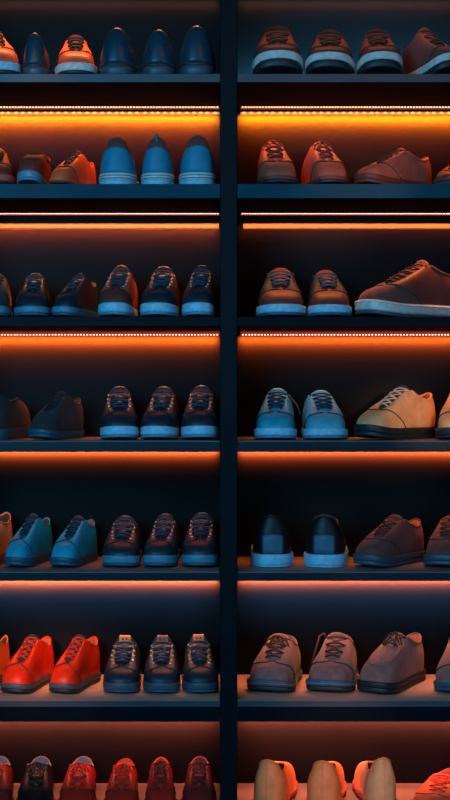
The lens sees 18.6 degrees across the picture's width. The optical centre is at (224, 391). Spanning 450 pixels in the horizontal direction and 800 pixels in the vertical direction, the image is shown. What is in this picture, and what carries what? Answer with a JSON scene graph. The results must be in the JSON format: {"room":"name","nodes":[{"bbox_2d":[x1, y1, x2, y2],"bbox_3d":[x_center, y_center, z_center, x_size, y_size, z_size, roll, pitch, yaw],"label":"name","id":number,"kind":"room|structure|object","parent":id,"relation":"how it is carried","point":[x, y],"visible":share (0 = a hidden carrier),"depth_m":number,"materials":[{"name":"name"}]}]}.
{"room":"shoe store","nodes":[
{"label":"shoe store","id":0,"kind":"room"},
{"bbox_3d":[0.000,1.530,1.640,5.200,0.060,5.080,0,0,0],"label":"floor","id":1,"kind":"structure","parent":0,"visible":0},
{"bbox_2d":[0,0,449,799],"bbox_3d":[0.000,0.137,3.884,1.606,2.726,0.368,0,0,0],"label":"shoe rack","id":2,"kind":"object","parent":1,"relation":"on","point":[237,478],"depth_m":4.05,"materials":[{"name":"paint"}]},
{"bbox_2d":[0,635,9,682],"bbox_3d":[-0.666,0.760,3.880,0.056,0.147,0.244,0,0,16],"label":"shoe","id":3,"kind":"object","parent":2,"relation":"on","point":[4,645],"visible":0.74,"depth_m":3.94,"materials":[{"name":"orange leather"}]},
{"bbox_2d":[0,512,12,563],"bbox_3d":[-0.660,0.417,3.882,0.082,0.136,0.246,0,0,14],"label":"shoe","id":4,"kind":"object","parent":2,"relation":"on","point":[6,534],"visible":0.73,"depth_m":3.92,"materials":[{"name":"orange leather"}]},
{"bbox_2d":[0,274,12,316],"bbox_3d":[-0.644,-0.270,3.852,0.102,0.133,0.269,0,0,-2],"label":"shoe","id":5,"kind":"object","parent":2,"relation":"on","point":[5,294],"visible":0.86,"depth_m":3.77,"materials":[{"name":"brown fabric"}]},
{"bbox_2d":[0,756,13,799],"bbox_3d":[-0.650,1.103,3.891,0.114,0.102,0.289,0,0,-3],"label":"shoe","id":6,"kind":"object","parent":2,"relation":"on","point":[6,773],"visible":1,"depth_m":3.86,"materials":[{"name":"leather"}]},
{"bbox_2d":[0,148,14,183],"bbox_3d":[-0.642,-0.627,3.858,0.107,0.129,0.283,0,0,-6],"label":"shoe","id":7,"kind":"object","parent":2,"relation":"on","point":[6,171],"visible":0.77,"depth_m":3.75,"materials":[{"name":"brown leather"}]},
{"bbox_2d":[0,31,20,73],"bbox_3d":[-0.642,-0.944,3.840,0.102,0.169,0.258,0,0,-22],"label":"shoe","id":8,"kind":"object","parent":2,"relation":"on","point":[9,63],"visible":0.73,"depth_m":3.74,"materials":[{"name":"orange leather"}]},
{"bbox_2d":[0,394,30,439],"bbox_3d":[-0.622,0.065,3.892,0.108,0.131,0.286,0,0,8],"label":"shoe","id":9,"kind":"object","parent":2,"relation":"on","point":[15,421],"visible":0.89,"depth_m":3.83,"materials":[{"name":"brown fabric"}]},
{"bbox_2d":[0,634,53,692],"bbox_3d":[-0.551,0.761,3.876,0.095,0.145,0.244,0,0,20],"label":"shoe","id":10,"kind":"object","parent":2,"relation":"on","point":[31,667],"visible":0.97,"depth_m":3.83,"materials":[{"name":"red leather"}]},
{"bbox_2d":[4,513,51,565],"bbox_3d":[-0.550,0.415,3.880,0.077,0.140,0.244,0,0,18],"label":"shoe","id":11,"kind":"object","parent":2,"relation":"on","point":[31,545],"visible":0.99,"depth_m":3.84,"materials":[{"name":"teal leather"}]},
{"bbox_2d":[14,273,50,316],"bbox_3d":[-0.533,-0.270,3.848,0.104,0.132,0.263,0,0,-2],"label":"shoe","id":12,"kind":"object","parent":2,"relation":"on","point":[32,300],"visible":0.93,"depth_m":3.75,"materials":[{"name":"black leather"}]},
{"bbox_2d":[17,154,51,183],"bbox_3d":[-0.527,-0.621,3.841,0.074,0.117,0.246,0,0,6],"label":"shoe","id":13,"kind":"object","parent":2,"relation":"on","point":[33,169],"visible":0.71,"depth_m":3.74,"materials":[{"name":"brown leather"}]},
{"bbox_2d":[16,756,54,799],"bbox_3d":[-0.532,1.103,3.891,0.109,0.102,0.289,0,0,-2],"label":"shoe","id":14,"kind":"object","parent":2,"relation":"on","point":[37,783],"visible":1,"depth_m":3.84,"materials":[{"name":"black leather"}]},
{"bbox_2d":[22,32,50,73],"bbox_3d":[-0.520,-0.920,3.841,0.075,0.120,0.244,0,0,0],"label":"shoe","id":15,"kind":"object","parent":2,"relation":"on","point":[36,58],"visible":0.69,"depth_m":3.73,"materials":[{"name":"blue leather"}]},
{"bbox_2d":[26,46,45,62],"bbox_3d":[-0.520,-0.915,3.740,0.068,0.049,0.038,0,0,0],"label":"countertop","id":16,"kind":"structure","parent":15,"relation":"on","point":[32,46],"depth_m":3.73,"materials":[{"name":"leather"}]},
{"bbox_2d":[28,391,83,438],"bbox_3d":[-0.468,0.064,3.848,0.086,0.134,0.244,0,0,24],"label":"shoe","id":17,"kind":"object","parent":2,"relation":"on","point":[62,417],"visible":1,"depth_m":3.81,"materials":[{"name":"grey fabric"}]},
{"bbox_2d":[49,150,95,183],"bbox_3d":[-0.421,-0.622,3.837,0.068,0.118,0.244,0,0,20],"label":"shoe","id":18,"kind":"object","parent":2,"relation":"on","point":[76,169],"visible":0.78,"depth_m":3.80,"materials":[{"name":"orange leather"}]},
{"bbox_2d":[50,515,97,565],"bbox_3d":[-0.422,0.418,3.881,0.085,0.134,0.244,0,0,18],"label":"shoe","id":19,"kind":"object","parent":2,"relation":"on","point":[77,545],"visible":1,"depth_m":3.84,"materials":[{"name":"teal leather"}]},
{"bbox_2d":[49,634,100,692],"bbox_3d":[-0.418,0.761,3.875,0.089,0.145,0.244,0,0,21],"label":"shoe","id":20,"kind":"object","parent":2,"relation":"on","point":[78,668],"visible":1,"depth_m":3.83,"materials":[{"name":"red leather"}]},
{"bbox_2d":[52,273,97,316],"bbox_3d":[-0.413,-0.269,3.838,0.077,0.132,0.248,0,0,18],"label":"shoe","id":21,"kind":"object","parent":2,"relation":"on","point":[79,298],"visible":0.91,"depth_m":3.79,"materials":[{"name":"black leather"}]},
{"bbox_2d":[55,35,97,73],"bbox_3d":[-0.418,-0.937,3.865,0.118,0.155,0.299,0,0,-5],"label":"shoe","id":22,"kind":"object","parent":2,"relation":"on","point":[75,57],"visible":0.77,"depth_m":3.74,"materials":[{"name":"orange leather"}]},
{"bbox_2d":[58,756,96,799],"bbox_3d":[-0.412,1.103,3.891,0.110,0.102,0.288,0,0,0],"label":"shoe","id":23,"kind":"object","parent":2,"relation":"on","point":[79,783],"visible":1,"depth_m":3.85,"materials":[{"name":"leather"}]},
{"bbox_2d":[0,223,218,228],"bbox_3d":[-0.343,-0.490,4.043,0.651,0.018,0.015,0,0,0],"label":"light","id":24,"kind":"object","parent":2,"relation":"attached to","point":[2,225],"visible":1,"depth_m":4.04,"materials":[{"name":"orange plastic"}]},
{"bbox_2d":[0,112,219,114],"bbox_3d":[-0.343,-0.823,4.045,0.654,0.008,0.010,0,0,0],"label":"light","id":25,"kind":"object","parent":2,"relation":"attached to","point":[1,113],"visible":1,"depth_m":4.04,"materials":[{"name":"orange plastic"}]},
{"bbox_2d":[0,674,219,700],"bbox_3d":[-0.385,0.842,3.875,0.742,0.016,0.348,0,0,0],"label":"shelf","id":26,"kind":"object","parent":2,"relation":"attached to","point":[95,692],"depth_m":3.77,"materials":[{"name":"paint"}]},
{"bbox_2d":[0,557,219,572],"bbox_3d":[-0.385,0.498,3.875,0.742,0.024,0.348,0,0,0],"label":"shelf","id":27,"kind":"object","parent":2,"relation":"attached to","point":[95,566],"depth_m":3.77,"materials":[{"name":"grey paint"}]},
{"bbox_2d":[0,437,219,441],"bbox_3d":[-0.385,0.147,3.875,0.742,0.030,0.348,0,0,0],"label":"shelf","id":28,"kind":"object","parent":2,"relation":"attached to","point":[85,439],"depth_m":3.74,"materials":[{"name":"grey paint"}]},
{"bbox_2d":[0,326,219,330],"bbox_3d":[-0.385,-0.190,3.875,0.742,0.024,0.348,0,0,0],"label":"shelf","id":29,"kind":"object","parent":2,"relation":"attached to","point":[2,328],"depth_m":3.85,"materials":[{"name":"paint"}]},
{"bbox_2d":[0,198,219,213],"bbox_3d":[-0.385,-0.543,3.875,0.742,0.038,0.348,0,0,0],"label":"shelf","id":30,"kind":"object","parent":2,"relation":"attached to","point":[7,205],"depth_m":3.85,"materials":[{"name":"paint"}]},
{"bbox_2d":[0,82,219,106],"bbox_3d":[-0.385,-0.848,3.875,0.742,0.022,0.348,0,0,0],"label":"shelf","id":31,"kind":"object","parent":2,"relation":"attached to","point":[12,94],"depth_m":3.86,"materials":[{"name":"paint"}]},
{"bbox_2d":[12,783,219,799],"bbox_3d":[-0.385,1.165,3.875,0.742,0.018,0.348,0,0,0],"label":"shelf","id":32,"kind":"object","parent":2,"relation":"attached to","point":[101,788],"depth_m":3.97,"materials":[{"name":"grey paint"}]},
{"bbox_2d":[98,265,137,316],"bbox_3d":[-0.294,-0.281,3.852,0.096,0.156,0.262,0,0,7],"label":"shoe","id":33,"kind":"object","parent":2,"relation":"on","point":[118,297],"visible":0.91,"depth_m":3.76,"materials":[{"name":"brown leather"}]},
{"bbox_2d":[99,27,136,73],"bbox_3d":[-0.295,-0.927,3.852,0.105,0.134,0.265,0,0,0],"label":"shoe","id":34,"kind":"object","parent":2,"relation":"on","point":[117,54],"visible":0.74,"depth_m":3.73,"materials":[{"name":"blue leather"}]},
{"bbox_2d":[103,43,130,61],"bbox_3d":[-0.295,-0.922,3.742,0.095,0.054,0.041,0,0,0],"label":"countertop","id":35,"kind":"structure","parent":34,"relation":"on","point":[111,43],"depth_m":3.73,"materials":[{"name":"leather"}]},
{"bbox_2d":[99,137,138,183],"bbox_3d":[-0.291,-0.628,3.849,0.111,0.131,0.267,0,0,2],"label":"shoe","id":36,"kind":"object","parent":2,"relation":"on","point":[117,163],"visible":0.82,"depth_m":3.73,"materials":[{"name":"blue leather"}]},
{"bbox_2d":[100,386,138,438],"bbox_3d":[-0.298,0.057,3.893,0.109,0.148,0.281,0,0,-3],"label":"shoe","id":37,"kind":"object","parent":2,"relation":"on","point":[119,419],"visible":1,"depth_m":3.79,"materials":[{"name":"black leather"}]},
{"bbox_2d":[103,635,140,691],"bbox_3d":[-0.285,0.765,3.903,0.106,0.137,0.260,0,0,3],"label":"shoe","id":38,"kind":"object","parent":2,"relation":"on","point":[122,673],"visible":1,"depth_m":3.83,"materials":[{"name":"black leather"}]},
{"bbox_2d":[102,515,141,565],"bbox_3d":[-0.285,0.419,3.903,0.109,0.132,0.261,0,0,4],"label":"shoe","id":39,"kind":"object","parent":2,"relation":"on","point":[123,544],"visible":1,"depth_m":3.82,"materials":[{"name":"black leather"}]},
{"bbox_2d":[104,758,139,799],"bbox_3d":[-0.288,1.104,3.882,0.102,0.100,0.272,0,0,0],"label":"shoe","id":40,"kind":"object","parent":2,"relation":"on","point":[122,784],"visible":1,"depth_m":3.84,"materials":[{"name":"leather"}]},
{"bbox_2d":[141,134,173,183],"bbox_3d":[-0.185,-0.632,3.841,0.097,0.139,0.250,0,0,0],"label":"shoe","id":41,"kind":"object","parent":2,"relation":"on","point":[157,168],"visible":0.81,"depth_m":3.73,"materials":[{"name":"blue leather"}]},
{"bbox_2d":[141,29,176,73],"bbox_3d":[-0.184,-0.924,3.842,0.097,0.128,0.246,0,0,-2],"label":"shoe","id":42,"kind":"object","parent":2,"relation":"on","point":[158,56],"visible":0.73,"depth_m":3.73,"materials":[{"name":"blue leather"}]},
{"bbox_2d":[148,44,172,63],"bbox_3d":[-0.180,-0.919,3.741,0.088,0.052,0.038,0,0,-2],"label":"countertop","id":43,"kind":"structure","parent":42,"relation":"on","point":[157,44],"depth_m":3.73,"materials":[{"name":"leather"}]},
{"bbox_2d":[140,386,178,438],"bbox_3d":[-0.178,0.057,3.893,0.103,0.148,0.281,0,0,3],"label":"shoe","id":44,"kind":"object","parent":2,"relation":"on","point":[160,419],"visible":1,"depth_m":3.80,"materials":[{"name":"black leather"}]},
{"bbox_2d":[140,266,178,316],"bbox_3d":[-0.177,-0.281,3.862,0.103,0.154,0.283,0,0,3],"label":"shoe","id":45,"kind":"object","parent":2,"relation":"on","point":[160,298],"visible":0.92,"depth_m":3.76,"materials":[{"name":"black leather"}]},
{"bbox_2d":[144,757,176,799],"bbox_3d":[-0.180,1.099,3.870,0.093,0.111,0.249,0,0,-2],"label":"shoe","id":46,"kind":"object","parent":2,"relation":"on","point":[160,785],"visible":1,"depth_m":3.83,"materials":[{"name":"leather"}]},
{"bbox_2d":[143,635,179,691],"bbox_3d":[-0.177,0.765,3.903,0.105,0.137,0.261,0,0,0],"label":"shoe","id":47,"kind":"object","parent":2,"relation":"on","point":[161,673],"visible":1,"depth_m":3.82,"materials":[{"name":"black leather"}]},
{"bbox_2d":[143,513,179,565],"bbox_3d":[-0.174,0.416,3.901,0.094,0.138,0.258,0,0,5],"label":"shoe","id":48,"kind":"object","parent":2,"relation":"on","point":[162,547],"visible":1,"depth_m":3.82,"materials":[{"name":"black leather"}]},
{"bbox_2d":[178,25,215,73],"bbox_3d":[-0.072,-0.930,3.851,0.104,0.140,0.264,0,0,3],"label":"shoe","id":49,"kind":"object","parent":2,"relation":"on","point":[197,56],"visible":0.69,"depth_m":3.73,"materials":[{"name":"blue leather"}]},
{"bbox_2d":[185,41,211,61],"bbox_3d":[-0.078,-0.925,3.742,0.095,0.057,0.041,0,0,3],"label":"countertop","id":50,"kind":"structure","parent":49,"relation":"on","point":[193,41],"depth_m":3.73,"materials":[{"name":"leather"}]},
{"bbox_2d":[179,135,215,183],"bbox_3d":[-0.077,-0.631,3.847,0.109,0.137,0.263,0,0,-2],"label":"shoe","id":51,"kind":"object","parent":2,"relation":"on","point":[197,163],"visible":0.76,"depth_m":3.73,"materials":[{"name":"blue leather"}]},
{"bbox_2d":[181,756,216,799],"bbox_3d":[-0.071,1.101,3.882,0.102,0.107,0.272,0,0,0],"label":"shoe","id":52,"kind":"object","parent":2,"relation":"on","point":[199,785],"visible":1,"depth_m":3.83,"materials":[{"name":"leather"}]},
{"bbox_2d":[182,265,216,316],"bbox_3d":[-0.065,-0.281,3.847,0.092,0.155,0.253,0,0,7],"label":"shoe","id":53,"kind":"object","parent":2,"relation":"on","point":[200,294],"visible":0.93,"depth_m":3.75,"materials":[{"name":"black leather"}]},
{"bbox_2d":[181,385,218,438],"bbox_3d":[-0.066,0.056,3.893,0.106,0.151,0.280,0,0,3],"label":"shoe","id":54,"kind":"object","parent":2,"relation":"on","point":[200,419],"visible":1,"depth_m":3.79,"materials":[{"name":"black leather"}]},
{"bbox_2d":[182,634,218,691],"bbox_3d":[-0.072,0.763,3.903,0.102,0.140,0.261,0,0,-3],"label":"shoe","id":55,"kind":"object","parent":2,"relation":"on","point":[200,674],"visible":1,"depth_m":3.82,"materials":[{"name":"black leather"}]},
{"bbox_2d":[182,512,218,565],"bbox_3d":[-0.065,0.414,3.903,0.106,0.140,0.261,0,0,4],"label":"shoe","id":56,"kind":"object","parent":2,"relation":"on","point":[200,545],"visible":1,"depth_m":3.81,"materials":[{"name":"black leather"}]},
{"bbox_2d":[251,514,292,566],"bbox_3d":[0.133,0.412,3.913,0.123,0.146,0.249,0,0,0],"label":"shoe","id":57,"kind":"object","parent":2,"relation":"on","point":[271,546],"visible":1,"depth_m":3.80,"materials":[{"name":"black leather"}]},
{"bbox_2d":[246,633,301,691],"bbox_3d":[0.152,0.762,3.904,0.143,0.142,0.269,0,0,17],"label":"shoe","id":58,"kind":"object","parent":2,"relation":"on","point":[276,667],"visible":1,"depth_m":3.83,"materials":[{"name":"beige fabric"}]},
{"bbox_2d":[253,759,297,799],"bbox_3d":[0.145,1.082,3.887,0.100,0.144,0.275,0,0,14],"label":"shoe","id":59,"kind":"object","parent":2,"relation":"on","point":[274,780],"visible":1,"depth_m":3.77,"materials":[{"name":"beige leather"}]},
{"bbox_2d":[252,24,302,73],"bbox_3d":[0.150,-0.952,3.870,0.142,0.185,0.305,0,0,4],"label":"shoe","id":60,"kind":"object","parent":2,"relation":"on","point":[277,52],"visible":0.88,"depth_m":3.74,"materials":[{"name":"brown leather"}]},
{"bbox_2d":[254,388,300,438],"bbox_3d":[0.154,0.060,3.893,0.130,0.142,0.287,0,0,7],"label":"shoe","id":61,"kind":"object","parent":2,"relation":"on","point":[275,418],"visible":1,"depth_m":3.79,"materials":[{"name":"teal leather"}]},
{"bbox_2d":[256,140,298,183],"bbox_3d":[0.140,-0.638,3.870,0.116,0.151,0.303,0,0,-3],"label":"shoe","id":62,"kind":"object","parent":2,"relation":"on","point":[274,166],"visible":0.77,"depth_m":3.76,"materials":[{"name":"brown leather"}]},
{"bbox_2d":[256,268,305,316],"bbox_3d":[0.159,-0.278,3.870,0.139,0.149,0.305,0,0,3],"label":"shoe","id":63,"kind":"object","parent":2,"relation":"on","point":[280,295],"visible":0.9,"depth_m":3.75,"materials":[{"name":"brown leather"}]},
{"bbox_2d":[301,390,347,438],"bbox_3d":[0.274,0.063,3.893,0.126,0.137,0.286,0,0,-5],"label":"shoe","id":64,"kind":"object","parent":2,"relation":"on","point":[322,417],"visible":1,"depth_m":3.80,"materials":[{"name":"blue leather"}]},
{"bbox_2d":[301,140,348,183],"bbox_3d":[0.273,-0.637,3.858,0.104,0.149,0.279,0,0,-12],"label":"shoe","id":65,"kind":"object","parent":2,"relation":"on","point":[321,165],"visible":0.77,"depth_m":3.78,"materials":[{"name":"brown leather"}]},
{"bbox_2d":[304,514,347,567],"bbox_3d":[0.293,0.412,3.907,0.125,0.146,0.259,0,0,9],"label":"shoe","id":66,"kind":"object","parent":2,"relation":"on","point":[326,547],"visible":1,"depth_m":3.79,"materials":[{"name":"black leather"}]},
{"bbox_2d":[305,760,346,799],"bbox_3d":[0.290,1.084,3.893,0.106,0.141,0.285,0,0,10],"label":"shoe","id":67,"kind":"object","parent":2,"relation":"on","point":[326,781],"visible":1,"depth_m":3.77,"materials":[{"name":"beige leather"}]},
{"bbox_2d":[306,270,351,316],"bbox_3d":[0.285,-0.276,3.870,0.125,0.144,0.305,0,0,-3],"label":"shoe","id":68,"kind":"object","parent":2,"relation":"on","point":[327,297],"visible":0.9,"depth_m":3.76,"materials":[{"name":"brown leather"}]},
{"bbox_2d":[305,28,354,73],"bbox_3d":[0.293,-0.946,3.870,0.139,0.173,0.305,0,0,2],"label":"shoe","id":69,"kind":"object","parent":2,"relation":"on","point":[329,53],"visible":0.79,"depth_m":3.74,"materials":[{"name":"brown leather"}]},
{"bbox_2d":[237,783,423,799],"bbox_3d":[0.395,1.165,3.875,0.722,0.018,0.348,0,0,0],"label":"shelf","id":70,"kind":"object","parent":2,"relation":"attached to","point":[245,791],"depth_m":3.96,"materials":[{"name":"grey paint"}]},
{"bbox_2d":[305,632,358,690],"bbox_3d":[0.316,0.760,3.903,0.145,0.145,0.276,0,0,14],"label":"shoe","id":71,"kind":"object","parent":2,"relation":"on","point":[334,668],"visible":1,"depth_m":3.82,"materials":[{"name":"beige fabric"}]},
{"bbox_2d":[237,674,449,700],"bbox_3d":[0.395,0.842,3.875,0.722,0.016,0.348,0,0,0],"label":"shelf","id":72,"kind":"object","parent":2,"relation":"attached to","point":[424,690],"depth_m":3.78,"materials":[{"name":"paint"}]},
{"bbox_2d":[237,557,449,572],"bbox_3d":[0.395,0.498,3.875,0.722,0.024,0.348,0,0,0],"label":"shelf","id":73,"kind":"object","parent":2,"relation":"attached to","point":[244,565],"depth_m":3.77,"materials":[{"name":"grey paint"}]},
{"bbox_2d":[237,437,449,441],"bbox_3d":[0.395,0.147,3.875,0.722,0.030,0.348,0,0,0],"label":"shelf","id":74,"kind":"object","parent":2,"relation":"attached to","point":[239,439],"depth_m":3.74,"materials":[{"name":"grey paint"}]},
{"bbox_2d":[237,326,449,331],"bbox_3d":[0.395,-0.190,3.875,0.722,0.024,0.348,0,0,0],"label":"shelf","id":75,"kind":"object","parent":2,"relation":"attached to","point":[239,328],"depth_m":3.85,"materials":[{"name":"paint"}]},
{"bbox_2d":[237,198,449,214],"bbox_3d":[0.395,-0.543,3.875,0.722,0.038,0.348,0,0,0],"label":"shelf","id":76,"kind":"object","parent":2,"relation":"attached to","point":[244,205],"depth_m":3.85,"materials":[{"name":"paint"}]},
{"bbox_2d":[237,82,449,108],"bbox_3d":[0.395,-0.848,3.875,0.722,0.022,0.348,0,0,0],"label":"shelf","id":77,"kind":"object","parent":2,"relation":"attached to","point":[254,94],"depth_m":3.86,"materials":[{"name":"paint"}]},
{"bbox_2d":[240,112,449,114],"bbox_3d":[0.358,-0.823,4.045,0.625,0.008,0.010,0,0,0],"label":"light","id":78,"kind":"object","parent":2,"relation":"attached to","point":[241,113],"visible":1,"depth_m":4.04,"materials":[{"name":"orange plastic"}]},
{"bbox_2d":[243,223,449,228],"bbox_3d":[0.361,-0.490,4.043,0.615,0.018,0.015,0,0,0],"label":"light","id":79,"kind":"object","parent":2,"relation":"attached to","point":[245,225],"visible":1,"depth_m":4.04,"materials":[{"name":"orange plastic"}]},
{"bbox_2d":[352,757,396,799],"bbox_3d":[0.424,1.079,3.878,0.094,0.150,0.256,0,0,-6],"label":"shoe","id":80,"kind":"object","parent":2,"relation":"on","point":[373,780],"visible":1,"depth_m":3.77,"materials":[{"name":"beige leather"}]},
{"bbox_2d":[356,27,402,73],"bbox_3d":[0.433,-0.948,3.870,0.128,0.176,0.305,0,0,4],"label":"shoe","id":81,"kind":"object","parent":2,"relation":"on","point":[378,54],"visible":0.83,"depth_m":3.74,"materials":[{"name":"brown leather"}]},
{"bbox_2d":[353,514,424,566],"bbox_3d":[0.470,0.416,3.877,0.110,0.138,0.290,0,0,42],"label":"shoe","id":82,"kind":"object","parent":2,"relation":"on","point":[397,541],"visible":0.99,"depth_m":3.84,"materials":[{"name":"brown leather"}]},
{"bbox_2d":[357,631,425,692],"bbox_3d":[0.481,0.757,3.890,0.121,0.152,0.303,0,0,36],"label":"shoe","id":83,"kind":"object","parent":2,"relation":"on","point":[397,664],"visible":1,"depth_m":3.84,"materials":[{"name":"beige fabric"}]},
{"bbox_2d":[354,148,431,183],"bbox_3d":[0.473,-0.623,3.817,0.264,0.119,0.100,0,0,-34],"label":"shoe","id":84,"kind":"object","parent":2,"relation":"on","point":[400,166],"visible":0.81,"depth_m":3.78,"materials":[{"name":"brown leather"}]},
{"bbox_2d":[354,385,436,438],"bbox_3d":[0.485,0.056,3.861,0.300,0.151,0.114,0,0,-40],"label":"shoe","id":85,"kind":"object","parent":2,"relation":"on","point":[402,414],"visible":0.99,"depth_m":3.83,"materials":[{"name":"beige leather"}]},
{"bbox_2d":[354,260,449,316],"bbox_3d":[0.529,-0.288,3.850,0.371,0.169,0.142,0,0,-30],"label":"shoe","id":86,"kind":"object","parent":2,"relation":"on","point":[421,289],"visible":0.98,"depth_m":3.79,"materials":[{"name":"brown leather"}]},
{"bbox_2d":[402,28,449,73],"bbox_3d":[0.573,-0.943,3.841,0.098,0.166,0.260,0,0,-22],"label":"shoe","id":87,"kind":"object","parent":2,"relation":"on","point":[426,53],"visible":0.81,"depth_m":3.80,"materials":[{"name":"brown leather"}]},
{"bbox_2d":[412,768,449,799],"bbox_3d":[0.621,1.122,3.896,0.141,0.064,0.291,0,0,25],"label":"shoe","id":88,"kind":"object","parent":2,"relation":"on","point":[437,786],"visible":1,"depth_m":3.85,"materials":[{"name":"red leather"}]},
{"bbox_2d":[423,515,449,564],"bbox_3d":[0.644,0.418,3.894,0.132,0.133,0.292,0,0,20],"label":"shoe","id":89,"kind":"object","parent":2,"relation":"on","point":[438,547],"visible":1,"depth_m":3.80,"materials":[{"name":"brown leather"}]},
{"bbox_2d":[433,637,449,690],"bbox_3d":[0.675,0.762,3.899,0.145,0.143,0.275,0,0,16],"label":"shoe","id":90,"kind":"object","parent":2,"relation":"on","point":[442,674],"visible":1,"depth_m":3.81,"materials":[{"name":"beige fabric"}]},
{"bbox_2d":[433,165,449,183],"bbox_3d":[0.667,-0.614,3.891,0.110,0.103,0.292,0,0,24],"label":"shoe","id":91,"kind":"object","parent":2,"relation":"on","point":[443,177],"visible":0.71,"depth_m":3.77,"materials":[{"name":"brown leather"}]},
{"bbox_2d":[435,393,449,438],"bbox_3d":[0.677,0.058,3.894,0.142,0.146,0.287,0,0,16],"label":"shoe","id":92,"kind":"object","parent":2,"relation":"on","point":[443,422],"visible":1,"depth_m":3.80,"materials":[{"name":"beige leather"}]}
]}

